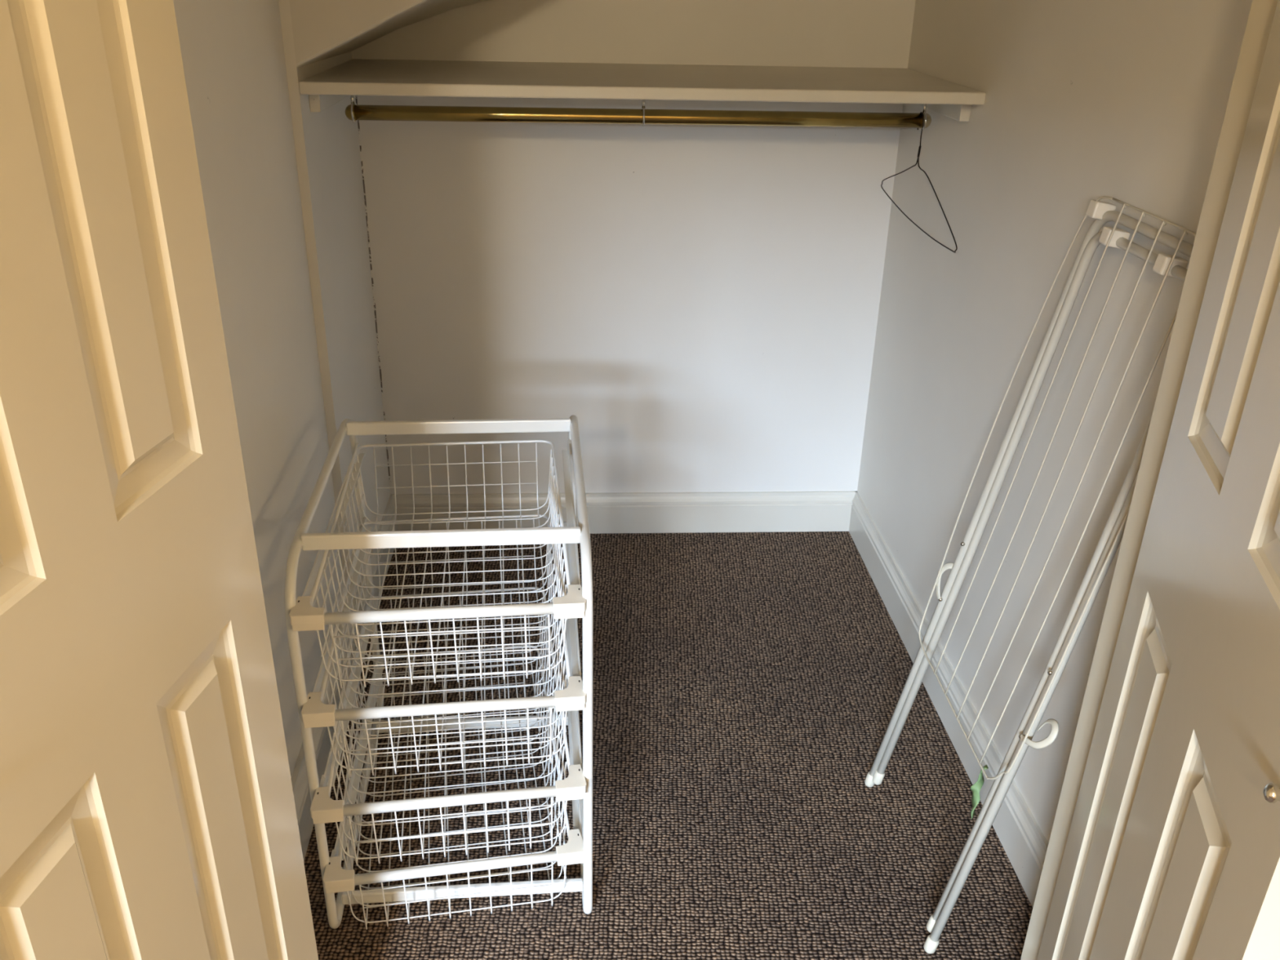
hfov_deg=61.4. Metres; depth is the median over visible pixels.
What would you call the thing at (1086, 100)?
wall
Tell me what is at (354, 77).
wall shelf
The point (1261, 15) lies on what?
trim
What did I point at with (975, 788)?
ribbon
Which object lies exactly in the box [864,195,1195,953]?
drying rack
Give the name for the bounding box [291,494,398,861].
baseboard
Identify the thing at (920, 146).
wire hanger
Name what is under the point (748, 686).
floor
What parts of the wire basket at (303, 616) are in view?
rail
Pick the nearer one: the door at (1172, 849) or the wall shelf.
the door at (1172, 849)
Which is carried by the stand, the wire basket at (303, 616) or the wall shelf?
the wire basket at (303, 616)
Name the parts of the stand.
frame, frame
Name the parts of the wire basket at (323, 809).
rail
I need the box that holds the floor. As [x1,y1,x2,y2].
[303,531,1032,959]
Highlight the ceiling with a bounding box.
[288,0,487,67]
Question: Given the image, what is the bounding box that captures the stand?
[284,414,593,928]
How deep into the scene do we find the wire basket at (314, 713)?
1.78 m
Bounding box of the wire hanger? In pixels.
[880,111,957,253]
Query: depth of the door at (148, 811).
0.92 m
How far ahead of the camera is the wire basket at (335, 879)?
1.90 m
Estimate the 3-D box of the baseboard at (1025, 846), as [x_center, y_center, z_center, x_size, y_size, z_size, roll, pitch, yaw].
[0.689,0.454,2.493,0.016,0.128,1.690,0,26,-3]
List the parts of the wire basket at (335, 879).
rail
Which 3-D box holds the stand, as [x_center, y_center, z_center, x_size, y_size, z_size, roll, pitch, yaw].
[-0.334,0.315,2.029,0.457,0.737,0.667,-1,26,-5]
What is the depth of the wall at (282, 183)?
2.05 m
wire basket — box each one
[288,440,586,688]
[301,514,586,777]
[310,586,586,866]
[322,644,585,929]
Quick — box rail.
[345,95,931,129]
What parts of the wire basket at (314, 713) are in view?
rail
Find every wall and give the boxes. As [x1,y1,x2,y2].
[173,0,390,777]
[351,0,915,493]
[857,0,1252,843]
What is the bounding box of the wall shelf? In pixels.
[298,58,986,121]
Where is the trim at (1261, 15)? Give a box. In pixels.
[1020,0,1278,959]
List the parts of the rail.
rod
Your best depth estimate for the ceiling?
2.08 m
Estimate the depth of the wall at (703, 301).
2.89 m
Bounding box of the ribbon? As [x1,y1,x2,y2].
[970,764,988,818]
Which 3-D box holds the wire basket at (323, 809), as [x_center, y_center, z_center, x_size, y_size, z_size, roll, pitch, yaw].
[-0.353,0.440,2.037,0.435,0.163,0.653,-3,26,-9]
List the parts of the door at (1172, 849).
knob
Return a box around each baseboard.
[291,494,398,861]
[390,490,857,533]
[848,491,1048,906]
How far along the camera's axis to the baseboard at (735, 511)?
3.20 m
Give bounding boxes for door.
[0,0,318,959]
[1036,0,1279,959]
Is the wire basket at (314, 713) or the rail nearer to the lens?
the wire basket at (314, 713)

